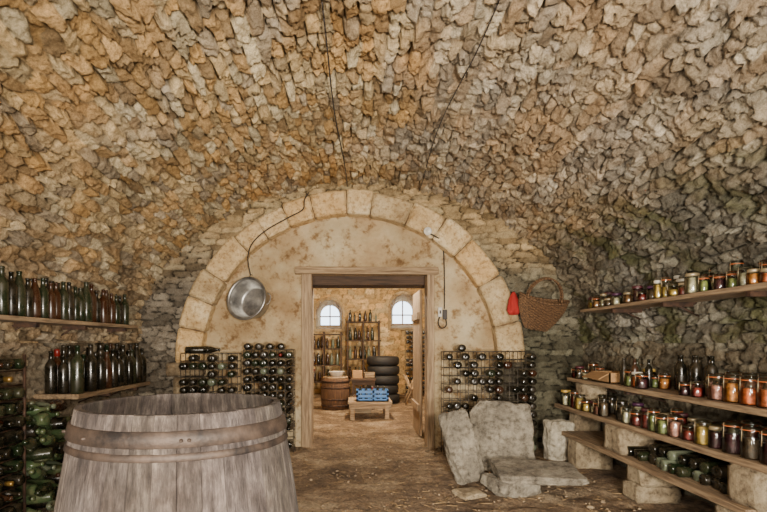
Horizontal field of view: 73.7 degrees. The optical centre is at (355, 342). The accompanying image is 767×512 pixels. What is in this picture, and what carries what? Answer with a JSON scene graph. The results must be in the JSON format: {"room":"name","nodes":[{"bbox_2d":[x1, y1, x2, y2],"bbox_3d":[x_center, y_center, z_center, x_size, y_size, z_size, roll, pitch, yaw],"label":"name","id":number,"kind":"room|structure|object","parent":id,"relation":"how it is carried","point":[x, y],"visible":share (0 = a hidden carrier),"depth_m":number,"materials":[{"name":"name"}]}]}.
{"room":"wine cellar","nodes":[
{"label":"wine cellar","id":0,"kind":"room"},
{"bbox_2d":[0,341,136,490],"bbox_3d":[-2.655,0.655,1.707,0.111,1.350,9.414,0,0,0],"label":"wall","id":1,"kind":"structure","parent":0,"point":[37,355],"depth_m":4.25,"materials":[{"name":"stone"}]},
{"bbox_2d":[33,381,150,402],"bbox_3d":[-2.511,0.512,5.000,0.423,0.169,1.505,0,0,0],"label":"wall shelf","id":2,"kind":"object","parent":1,"relation":"attached to","point":[107,392],"visible":0.7,"depth_m":4.58,"materials":[{"name":"brown wood"}]},
{"bbox_2d":[45,343,146,393],"bbox_3d":[-2.474,0.214,4.984,0.352,0.430,1.421,0,0,0],"label":"wine bottles","id":3,"kind":"object","parent":2,"relation":"on","point":[73,372],"visible":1,"depth_m":4.53,"materials":[{"name":"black glass"}]},
{"bbox_2d":[201,216,495,447],"bbox_3d":[-0.025,-0.295,6.610,4.050,3.250,0.580,0,0,0],"label":"wall","id":4,"kind":"structure","parent":0,"point":[346,241],"depth_m":6.32,"materials":[{"name":"beige paint"}]},
{"bbox_2d":[295,266,438,448],"bbox_3d":[0.140,0.177,6.569,1.770,2.246,0.672,0,0,0],"label":"door frame","id":5,"kind":"structure","parent":4,"relation":"in","point":[311,277],"depth_m":6.25,"materials":[{"name":"brown wood"}]},
{"bbox_2d":[409,290,421,435],"bbox_3d":[0.855,0.270,7.295,0.110,1.980,0.790,0,0,0],"label":"door","id":6,"kind":"structure","parent":4,"relation":"in","point":[416,317],"depth_m":7.13,"materials":[{"name":"brown wood"}]},
{"bbox_2d":[438,307,446,319],"bbox_3d":[1.075,-0.365,6.291,0.110,0.150,0.058,0,0,0],"label":"switch box","id":7,"kind":"object","parent":4,"relation":"attached to","point":[439,308],"visible":1,"depth_m":6.27,"materials":[{"name":"white plastic"}]},
{"bbox_2d":[134,183,583,448],"bbox_3d":[0.048,-0.441,6.226,5.796,3.542,0.129,0,0,0],"label":"wall","id":8,"kind":"structure","parent":0,"point":[558,349],"depth_m":6.23,"materials":[{"name":"stone"}]},
{"bbox_2d":[166,188,533,402],"bbox_3d":[-0.056,-0.272,6.245,4.450,3.168,0.248,0,0,0],"label":"stone arch","id":9,"kind":"object","parent":8,"relation":"in","point":[206,291],"visible":0.77,"depth_m":6.14,"materials":[{"name":"stone"}]},
{"bbox_2d":[247,192,309,274],"bbox_3d":[-0.919,-1.315,6.094,0.742,0.976,0.125,0,0,8],"label":"hanging cord","id":10,"kind":"object","parent":9,"relation":"hanging from","point":[308,192],"visible":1,"depth_m":6.06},
{"bbox_2d":[227,274,270,319],"bbox_3d":[-1.236,-0.554,6.059,0.561,0.580,0.383,0,0,41],"label":"pot","id":11,"kind":"object","parent":10,"relation":"hanging from","point":[247,298],"visible":1,"depth_m":6.14,"materials":[{"name":"metal"}]},
{"bbox_2d":[424,227,431,234],"bbox_3d":[0.858,-1.322,6.095,0.097,0.100,0.175,0,0,0],"label":"spotlight","id":12,"kind":"object","parent":9,"relation":"attached to","point":[427,231],"visible":1,"depth_m":6.03,"materials":[{"name":"white plastic"}]},
{"bbox_2d":[430,234,446,328],"bbox_3d":[1.002,-0.750,6.185,0.107,1.153,0.318,0,0,45],"label":"power cable","id":13,"kind":"object","parent":9,"relation":"attached to","point":[430,234],"visible":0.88,"depth_m":6.29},
{"bbox_2d":[507,291,519,314],"bbox_3d":[1.884,-0.474,6.155,0.166,0.288,0.291,0,0,0],"label":"cloth bag","id":14,"kind":"object","parent":9,"relation":"hanging from","point":[512,307],"visible":0.95,"depth_m":6.03,"materials":[{"name":"fabric"}]},
{"bbox_2d":[518,277,569,331],"bbox_3d":[2.210,-0.456,5.985,0.588,0.648,0.340,0,0,2],"label":"wicker basket","id":15,"kind":"object","parent":8,"relation":"attached to","point":[536,313],"visible":1,"depth_m":5.92,"materials":[{"name":"wicker"}]},
{"bbox_2d":[314,288,424,393],"bbox_3d":[0.338,-0.282,12.979,6.075,3.225,0.064,0,0,0],"label":"wall","id":16,"kind":"structure","parent":0,"point":[392,343],"depth_m":12.98,"materials":[{"name":"stone"}]},
{"bbox_2d":[314,297,344,331],"bbox_3d":[-0.660,-0.731,13.230,0.789,0.882,0.560,0,0,0],"label":"window","id":17,"kind":"structure","parent":16,"relation":"in","point":[326,302],"depth_m":13.17,"materials":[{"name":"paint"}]},
{"bbox_2d":[388,291,413,329],"bbox_3d":[1.250,-0.829,13.230,0.835,0.998,0.560,0,0,0],"label":"window","id":18,"kind":"structure","parent":16,"relation":"in","point":[403,297],"depth_m":13.16,"materials":[{"name":"paint"}]},
{"bbox_2d":[35,393,712,511],"bbox_3d":[0.190,1.282,5.430,7.180,0.059,16.860,0,0,0],"label":"floor","id":19,"kind":"structure","parent":0,"point":[400,414],"depth_m":4.76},
{"bbox_2d":[0,354,25,511],"bbox_3d":[-2.465,0.685,3.340,0.294,1.210,0.541,0,0,0],"label":"rack","id":20,"kind":"object","parent":19,"relation":"on","point":[24,355],"visible":0.8,"depth_m":3.59,"materials":[{"name":"metal"}]},
{"bbox_2d":[0,359,25,511],"bbox_3d":[-2.449,0.644,3.329,0.322,1.084,0.488,0,0,0],"label":"bottle","id":21,"kind":"object","parent":20,"relation":"in","point":[7,393],"visible":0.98,"depth_m":3.49,"materials":[{"name":"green glass"}]},
{"bbox_2d":[2,399,70,511],"bbox_3d":[-2.442,0.860,4.055,0.587,0.849,1.109,0,0,0],"label":"wine bottles","id":22,"kind":"object","parent":19,"relation":"on","point":[44,442],"visible":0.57,"depth_m":3.76,"materials":[{"name":"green glass"}]},
{"bbox_2d":[54,393,298,511],"bbox_3d":[-0.815,0.779,2.420,1.212,1.002,1.212,0,0,0],"label":"barrel","id":23,"kind":"object","parent":19,"relation":"on","point":[182,452],"visible":1,"depth_m":2.01,"materials":[{"name":"wood"}]},
{"bbox_2d":[180,353,240,392],"bbox_3d":[-1.690,0.703,6.005,0.668,1.174,0.179,0,0,0],"label":"rack","id":24,"kind":"object","parent":19,"relation":"on","point":[199,360],"visible":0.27,"depth_m":5.92,"materials":[{"name":"black metal"}]},
{"bbox_2d":[179,346,236,392],"bbox_3d":[-1.690,0.631,5.946,0.639,1.190,0.356,0,0,0],"label":"bottle","id":25,"kind":"object","parent":24,"relation":"on","point":[196,349],"visible":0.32,"depth_m":5.82,"materials":[{"name":"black glass"}]},
{"bbox_2d":[243,349,294,451],"bbox_3d":[-1.010,0.683,6.035,0.588,1.214,0.179,0,0,0],"label":"rack","id":26,"kind":"object","parent":19,"relation":"on","point":[268,357],"visible":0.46,"depth_m":5.95,"materials":[{"name":"black metal"}]},
{"bbox_2d":[243,343,294,447],"bbox_3d":[-1.010,0.614,6.030,0.571,1.226,0.339,0,0,0],"label":"bottle","id":27,"kind":"object","parent":26,"relation":"in","point":[264,354],"visible":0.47,"depth_m":5.90,"materials":[{"name":"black glass"}]},
{"bbox_2d":[314,332,342,382],"bbox_3d":[-0.760,0.510,12.475,0.920,1.560,0.370,0,0,0],"label":"storage shelf","id":28,"kind":"object","parent":19,"relation":"on","point":[323,334],"visible":0.43,"depth_m":12.30,"materials":[{"name":"brown wood"}]},
{"bbox_2d":[314,336,339,380],"bbox_3d":[-0.681,0.376,12.420,0.605,1.066,0.088,0,0,0],"label":"wine bottles","id":29,"kind":"object","parent":28,"relation":"on","point":[332,341],"depth_m":12.39,"materials":[{"name":"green glass"}]},
{"bbox_2d":[321,378,349,410],"bbox_3d":[-0.380,0.980,9.900,0.580,0.600,0.580,0,0,0],"label":"barrel","id":30,"kind":"object","parent":19,"relation":"on","point":[335,393],"visible":0.94,"depth_m":9.66,"materials":[{"name":"brown wood"}]},
{"bbox_2d":[323,376,347,378],"bbox_3d":[-0.380,0.665,9.900,0.480,0.030,0.480,0,0,0],"label":"lid","id":31,"kind":"object","parent":30,"relation":"on","point":[324,377],"visible":0.77,"depth_m":9.71,"materials":[{"name":"brown wood"}]},
{"bbox_2d":[329,371,343,376],"bbox_3d":[-0.360,0.599,9.900,0.310,0.100,0.310,0,0,0],"label":"enamel bowl","id":32,"kind":"object","parent":31,"relation":"on","point":[332,373],"visible":1,"depth_m":9.80,"materials":[{"name":"white ceramic"}]},
{"bbox_2d":[352,394,371,412],"bbox_3d":[0.120,1.125,9.475,0.360,0.310,0.350,0,0,0],"label":"wooden chest","id":33,"kind":"object","parent":19,"relation":"on","point":[354,395],"visible":0.35,"depth_m":9.30,"materials":[{"name":"brown wood"}]},
{"bbox_2d":[346,321,380,388],"bbox_3d":[0.200,0.375,12.475,0.840,1.830,0.370,0,0,0],"label":"storage shelf","id":34,"kind":"object","parent":19,"relation":"on","point":[347,322],"visible":0.59,"depth_m":12.30,"materials":[{"name":"brown wood"}]},
{"bbox_2d":[348,367,365,378],"bbox_3d":[0.046,0.727,12.420,0.412,0.266,0.088,0,0,0],"label":"wine bottles","id":35,"kind":"object","parent":34,"relation":"on","point":[350,371],"depth_m":12.39,"materials":[{"name":"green glass"}]},
{"bbox_2d":[348,327,373,339],"bbox_3d":[0.142,-0.230,12.420,0.605,0.291,0.088,0,0,0],"label":"wine bottles","id":36,"kind":"object","parent":34,"relation":"on","point":[368,336],"depth_m":12.39,"materials":[{"name":"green glass"}]},
{"bbox_2d":[349,346,375,358],"bbox_3d":[0.179,0.231,12.420,0.630,0.291,0.088,0,0,0],"label":"wine bottles","id":37,"kind":"object","parent":34,"relation":"on","point":[355,350],"depth_m":12.39,"materials":[{"name":"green glass"}]},
{"bbox_2d":[349,310,376,320],"bbox_3d":[0.191,-0.665,12.420,0.654,0.242,0.088,0,0,0],"label":"wine bottles","id":38,"kind":"object","parent":34,"relation":"on","point":[370,314],"depth_m":12.40,"materials":[{"name":"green glass"}]},
{"bbox_2d":[351,377,375,395],"bbox_3d":[0.160,0.985,10.050,0.480,0.610,0.600,0,0,0],"label":"work table","id":39,"kind":"object","parent":19,"relation":"on","point":[355,381],"visible":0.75,"depth_m":9.78,"materials":[{"name":"brown wood"}]},
{"bbox_2d":[353,370,361,377],"bbox_3d":[0.045,0.607,9.975,0.190,0.145,0.250,0,0,0],"label":"cardboard box","id":40,"kind":"object","parent":39,"relation":"on","point":[356,373],"visible":1,"depth_m":9.85,"materials":[{"name":"brown cardboard"}]},
{"bbox_2d":[364,372,374,377],"bbox_3d":[0.280,0.627,9.982,0.220,0.104,0.265,0,0,0],"label":"crate","id":41,"kind":"object","parent":39,"relation":"on","point":[366,374],"visible":1,"depth_m":9.85,"materials":[{"name":"brown wood"}]},
{"bbox_2d":[348,397,391,419],"bbox_3d":[0.250,1.135,8.890,0.740,0.310,0.780,0,0,0],"label":"table","id":42,"kind":"object","parent":19,"relation":"on","point":[353,404],"visible":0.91,"depth_m":8.52,"materials":[{"name":"brown wood"}]},
{"bbox_2d":[356,389,388,401],"bbox_3d":[0.290,0.886,8.710,0.540,0.183,0.380,0,0,0],"label":"plastic crate","id":43,"kind":"object","parent":42,"relation":"on","point":[363,396],"visible":0.98,"depth_m":8.52,"materials":[{"name":"blue plastic"}]},
{"bbox_2d":[359,386,385,398],"bbox_3d":[0.288,0.845,8.690,0.459,0.222,0.263,0,0,0],"label":"bottles","id":44,"kind":"object","parent":43,"relation":"in","point":[360,389],"visible":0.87,"depth_m":8.58,"materials":[{"name":"clear glass"}]},
{"bbox_2d":[389,393,399,403],"bbox_3d":[0.611,1.183,11.000,0.700,0.195,0.696,0,0,0],"label":"tyre","id":45,"kind":"object","parent":19,"relation":"on","point":[395,398],"visible":0.25,"depth_m":10.76,"materials":[{"name":"rubber"}]},
{"bbox_2d":[367,384,398,393],"bbox_3d":[0.590,0.983,11.000,0.700,0.195,0.696,0,0,0],"label":"tyre","id":46,"kind":"object","parent":45,"relation":"on","point":[393,389],"visible":0.35,"depth_m":10.72,"materials":[{"name":"rubber"}]},
{"bbox_2d":[375,375,398,384],"bbox_3d":[0.606,0.782,11.000,0.700,0.195,0.696,0,0,0],"label":"tyre","id":47,"kind":"object","parent":46,"relation":"on","point":[380,379],"visible":0.64,"depth_m":10.69,"materials":[{"name":"rubber"}]},
{"bbox_2d":[367,365,399,374],"bbox_3d":[0.609,0.583,11.000,0.700,0.195,0.696,0,0,0],"label":"tyre","id":48,"kind":"object","parent":47,"relation":"on","point":[379,370],"visible":0.83,"depth_m":10.70,"materials":[{"name":"rubber"}]},
{"bbox_2d":[367,356,398,365],"bbox_3d":[0.601,0.383,11.000,0.700,0.195,0.696,0,0,0],"label":"tyre","id":49,"kind":"object","parent":48,"relation":"on","point":[371,360],"visible":1,"depth_m":10.71,"materials":[{"name":"rubber"}]},
{"bbox_2d":[403,374,412,404],"bbox_3d":[1.175,0.980,10.800,0.290,0.617,0.600,0,0,0],"label":"sawhorse","id":50,"kind":"object","parent":19,"relation":"on","point":[409,385],"visible":0.64,"depth_m":10.59,"materials":[{"name":"brown wood"}]},
{"bbox_2d":[405,330,424,395],"bbox_3d":[1.470,0.483,12.400,0.508,1.614,0.209,0,0,0],"label":"rack","id":51,"kind":"object","parent":19,"relation":"on","point":[422,330],"visible":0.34,"depth_m":12.30,"materials":[{"name":"brown wood"}]},
{"bbox_2d":[406,331,412,383],"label":"bottle","id":52,"kind":"object","parent":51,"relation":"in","point":[408,350],"depth_m":12.25,"materials":[{"name":"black glass"}]},
{"bbox_2d":[423,331,424,393],"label":"bottle","id":53,"kind":"object","parent":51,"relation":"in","point":[423,331],"depth_m":12.25,"materials":[{"name":"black glass"}]},
{"bbox_2d":[438,408,484,484],"bbox_3d":[0.979,0.951,4.659,0.420,0.698,0.215,0,0,-5],"label":"upright stone","id":54,"kind":"object","parent":19,"relation":"on","point":[462,452],"visible":0.98,"depth_m":4.60,"materials":[{"name":"grey stone"}]},
{"bbox_2d":[292,426,640,511],"bbox_3d":[0.346,1.280,5.723,3.931,0.034,4.252,0,0,0],"label":"litter","id":55,"kind":"object","parent":19,"relation":"on","point":[589,506],"visible":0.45,"depth_m":4.77,"materials":[{"name":"plant"}]},
{"bbox_2d":[451,487,486,499],"bbox_3d":[0.959,1.265,4.301,0.234,0.051,0.209,0,0,-23],"label":"stone","id":56,"kind":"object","parent":19,"relation":"on","point":[470,493],"depth_m":4.24,"materials":[{"name":"beige stone"}]},
{"bbox_2d":[441,351,534,454],"bbox_3d":[1.540,0.693,5.965,1.048,1.194,0.179,0,0,0],"label":"rack","id":57,"kind":"object","parent":19,"relation":"on","point":[443,359],"visible":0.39,"depth_m":5.88,"materials":[{"name":"black metal"}]},
{"bbox_2d":[469,401,535,471],"bbox_3d":[1.424,0.942,5.044,0.666,0.716,0.363,0,0,12],"label":"stone slab","id":58,"kind":"object","parent":19,"relation":"on","point":[501,429],"visible":0.67,"depth_m":5.00,"materials":[{"name":"grey stone"}]},
{"bbox_2d":[480,472,540,497],"bbox_3d":[1.341,1.214,4.402,0.423,0.173,0.340,0,0,-17],"label":"support stone","id":59,"kind":"object","parent":19,"relation":"on","point":[490,480],"visible":0.7,"depth_m":4.26,"materials":[{"name":"grey stone"}]},
{"bbox_2d":[490,458,588,485],"bbox_3d":[1.564,1.104,4.402,0.726,0.112,0.542,0,0,5],"label":"flat stone slab","id":60,"kind":"object","parent":59,"relation":"on","point":[507,470],"visible":1,"depth_m":4.26,"materials":[{"name":"grey stone"}]},
{"bbox_2d":[543,418,574,460],"bbox_3d":[2.239,1.066,5.619,0.299,0.467,0.223,0,0,-6],"label":"stone block","id":61,"kind":"object","parent":19,"relation":"on","point":[554,443],"visible":0.79,"depth_m":5.53,"materials":[{"name":"grey stone"}]},
{"bbox_2d":[567,438,612,469],"bbox_3d":[2.420,1.145,5.274,0.376,0.330,0.269,0,0,0],"label":"support block","id":62,"kind":"object","parent":19,"relation":"on","point":[581,456],"visible":0.48,"depth_m":5.15,"materials":[{"name":"beige stone"}]},
{"bbox_2d":[622,478,681,504],"bbox_3d":[2.419,1.209,4.174,0.385,0.158,0.269,0,0,0],"label":"support block","id":63,"kind":"object","parent":19,"relation":"on","point":[665,495],"visible":0.78,"depth_m":4.05,"materials":[{"name":"beige stone"}]},
{"bbox_2d":[627,464,677,487],"bbox_3d":[2.425,1.065,4.143,0.336,0.164,0.263,0,0,0],"label":"support block","id":64,"kind":"object","parent":63,"relation":"on","point":[641,478],"visible":0.46,"depth_m":4.03,"materials":[{"name":"beige stone"}]},
{"bbox_2d":[713,503,733,511],"bbox_3d":[2.428,1.148,3.075,0.395,0.331,0.264,0,0,0],"label":"support block","id":65,"kind":"object","parent":19,"relation":"on","point":[717,508],"visible":0.22,"depth_m":3.14,"materials":[{"name":"beige stone"}]},
{"bbox_2d":[562,431,757,511],"bbox_3d":[2.520,0.969,4.200,0.606,0.045,2.606,0,0,0],"label":"shelf","id":66,"kind":"object","parent":65,"relation":"on","point":[592,439],"visible":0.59,"depth_m":3.74,"materials":[{"name":"brown wood"}]},
{"bbox_2d":[569,412,600,430],"bbox_3d":[2.558,1.015,5.700,0.296,0.582,0.215,0,0,0],"label":"support block","id":67,"kind":"object","parent":66,"relation":"on","point":[582,423],"visible":0.15,"depth_m":5.60,"materials":[{"name":"beige stone"}]},
{"bbox_2d":[554,403,766,473],"bbox_3d":[2.548,0.709,4.075,0.541,0.046,3.554,0,0,0],"label":"shelf","id":68,"kind":"object","parent":67,"relation":"on","point":[753,464],"visible":0.44,"depth_m":3.60,"materials":[{"name":"brown wood"}]},
{"bbox_2d":[574,382,606,400],"bbox_3d":[2.489,0.558,5.399,0.274,0.280,0.218,0,0,0],"label":"support block","id":69,"kind":"object","parent":68,"relation":"on","point":[586,391],"visible":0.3,"depth_m":5.30,"materials":[{"name":"beige stone"}]},
{"bbox_2d":[560,389,740,448],"bbox_3d":[2.430,0.598,4.546,0.336,0.182,2.492,0,0,0],"label":"jars","id":70,"kind":"object","parent":68,"relation":"on","point":[709,433],"visible":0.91,"depth_m":3.98,"materials":[{"name":"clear glass"}]},
{"bbox_2d":[722,420,766,463],"bbox_3d":[2.444,0.592,2.999,0.280,0.194,0.622,0,0,0],"label":"jars","id":71,"kind":"object","parent":68,"relation":"on","point":[751,442],"visible":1,"depth_m":3.08,"materials":[{"name":"clear glass"}]},
{"bbox_3d":[2.494,0.555,2.538,0.347,0.289,0.256,0,0,0],"label":"support block","id":72,"kind":"object","parent":68,"relation":"on","visible":0},
{"bbox_2d":[567,377,766,416],"bbox_3d":[2.579,0.461,3.974,0.483,0.170,3.353,0,0,0],"label":"shelf","id":73,"kind":"object","parent":72,"relation":"on","point":[672,394],"visible":0.66,"depth_m":3.80,"materials":[{"name":"brown wood"}]},
{"bbox_2d":[571,363,604,378],"label":"jars","id":74,"kind":"object","parent":73,"relation":"on","point":[576,374],"depth_m":5.43,"materials":[{"name":"clear glass"}]},
{"bbox_2d":[582,371,630,382],"bbox_3d":[2.450,0.330,4.965,0.339,0.099,0.370,0,0,0],"label":"cardboard box","id":75,"kind":"object","parent":73,"relation":"on","point":[599,376],"visible":0.74,"depth_m":4.86,"materials":[{"name":"brown cardboard"}]},
{"bbox_2d":[620,358,652,387],"label":"wine bottles","id":76,"kind":"object","parent":73,"relation":"on","point":[636,367],"depth_m":4.43,"materials":[{"name":"clear glass"}]},
{"bbox_2d":[624,368,670,388],"label":"jars","id":77,"kind":"object","parent":73,"relation":"on","point":[639,380],"depth_m":4.26,"materials":[{"name":"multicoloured glass"}]},
{"bbox_2d":[678,376,707,396],"label":"jars","id":78,"kind":"object","parent":73,"relation":"on","point":[691,391],"depth_m":3.63,"materials":[{"name":"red glass"}]},
{"bbox_2d":[674,355,717,390],"label":"wine bottles","id":79,"kind":"object","parent":73,"relation":"on","point":[694,371],"depth_m":3.89,"materials":[{"name":"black glass"}]},
{"bbox_2d":[707,371,766,407],"bbox_3d":[2.505,0.287,3.095,0.287,0.184,0.878,0,0,0],"label":"jars","id":80,"kind":"object","parent":73,"relation":"on","point":[751,392],"visible":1,"depth_m":3.23,"materials":[{"name":"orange glass"}]},
{"bbox_2d":[602,424,662,454],"bbox_3d":[2.419,0.839,4.463,0.382,0.235,0.338,0,0,0],"label":"support block","id":81,"kind":"object","parent":66,"relation":"on","point":[615,439],"visible":0.56,"depth_m":4.32,"materials":[{"name":"beige stone"}]},
{"bbox_2d":[627,444,727,493],"bbox_3d":[2.455,0.873,3.814,0.363,0.163,1.301,0,0,0],"label":"wine bottles","id":82,"kind":"object","parent":66,"relation":"on","point":[680,461],"visible":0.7,"depth_m":3.63,"materials":[{"name":"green glass"}]},
{"bbox_2d":[725,462,766,511],"bbox_3d":[2.438,0.841,2.990,0.374,0.240,0.273,0,0,0],"label":"support block","id":83,"kind":"object","parent":66,"relation":"on","point":[747,487],"visible":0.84,"depth_m":2.95,"materials":[{"name":"beige stone"}]},
{"bbox_2d":[0,0,766,342],"bbox_3d":[0.058,-1.006,1.706,5.528,2.011,9.412,0,0,0],"label":"ceiling","id":84,"kind":"structure","parent":0,"point":[625,141],"depth_m":3.60,"materials":[{"name":"stone"}]},
{"bbox_2d":[0,315,137,337],"bbox_3d":[-2.550,-0.111,4.252,0.346,0.164,2.702,0,0,0],"label":"wall shelf","id":85,"kind":"object","parent":84,"relation":"attached to","point":[19,321],"visible":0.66,"depth_m":4.29,"materials":[{"name":"brown wood"}]},
{"bbox_2d":[0,266,128,324],"bbox_3d":[-2.499,-0.373,4.220,0.209,0.365,2.572,0,0,0],"label":"wine bottles","id":86,"kind":"object","parent":85,"relation":"on","point":[17,298],"visible":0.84,"depth_m":4.18,"materials":[{"name":"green glass"}]},
{"bbox_2d":[321,0,347,186],"bbox_3d":[-0.158,-1.891,4.085,0.136,0.021,4.170,0,0,0],"label":"cable","id":87,"kind":"object","parent":84,"relation":"attached to","point":[321,0],"depth_m":3.62,"materials":[{"name":"black rubber"}]},
{"bbox_2d":[419,0,499,190],"bbox_3d":[0.740,-1.833,4.085,0.070,0.020,4.170,0,0,0],"label":"cable","id":88,"kind":"object","parent":84,"relation":"attached to","point":[498,0],"depth_m":3.52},
{"bbox_2d":[580,282,766,319],"bbox_3d":[2.610,-0.280,4.050,0.383,0.163,2.902,0,0,0],"label":"shelf","id":89,"kind":"object","parent":84,"relation":"attached to","point":[757,289],"visible":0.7,"depth_m":3.92,"materials":[{"name":"brown wood"}]},
{"bbox_2d":[673,275,679,286],"bbox_3d":[2.670,-0.507,4.168,0.098,0.087,0.078,0,0,0],"label":"jars","id":90,"kind":"object","parent":89,"relation":"on","point":[677,276],"depth_m":4.20,"materials":[{"name":"clear glass"}]},
{"bbox_2d":[587,261,766,308],"bbox_3d":[2.550,-0.443,4.101,0.267,0.164,2.792,0,0,0],"label":"jars","id":91,"kind":"object","parent":89,"relation":"on","point":[696,283],"visible":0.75,"depth_m":3.79,"materials":[{"name":"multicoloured glass"}]},
{"bbox_2d":[729,260,743,277],"bbox_3d":[2.670,-0.509,3.513,0.098,0.117,0.129,0,0,0],"label":"jars","id":92,"kind":"object","parent":89,"relation":"on","point":[730,264],"depth_m":3.55,"materials":[{"name":"clear glass"}]},
{"bbox_2d":[582,340,766,506],"bbox_3d":[2.772,0.655,1.707,0.108,1.350,9.414,0,0,0],"label":"wall","id":93,"kind":"structure","parent":0,"point":[740,357],"depth_m":4.32,"materials":[{"name":"stone"}]}
]}

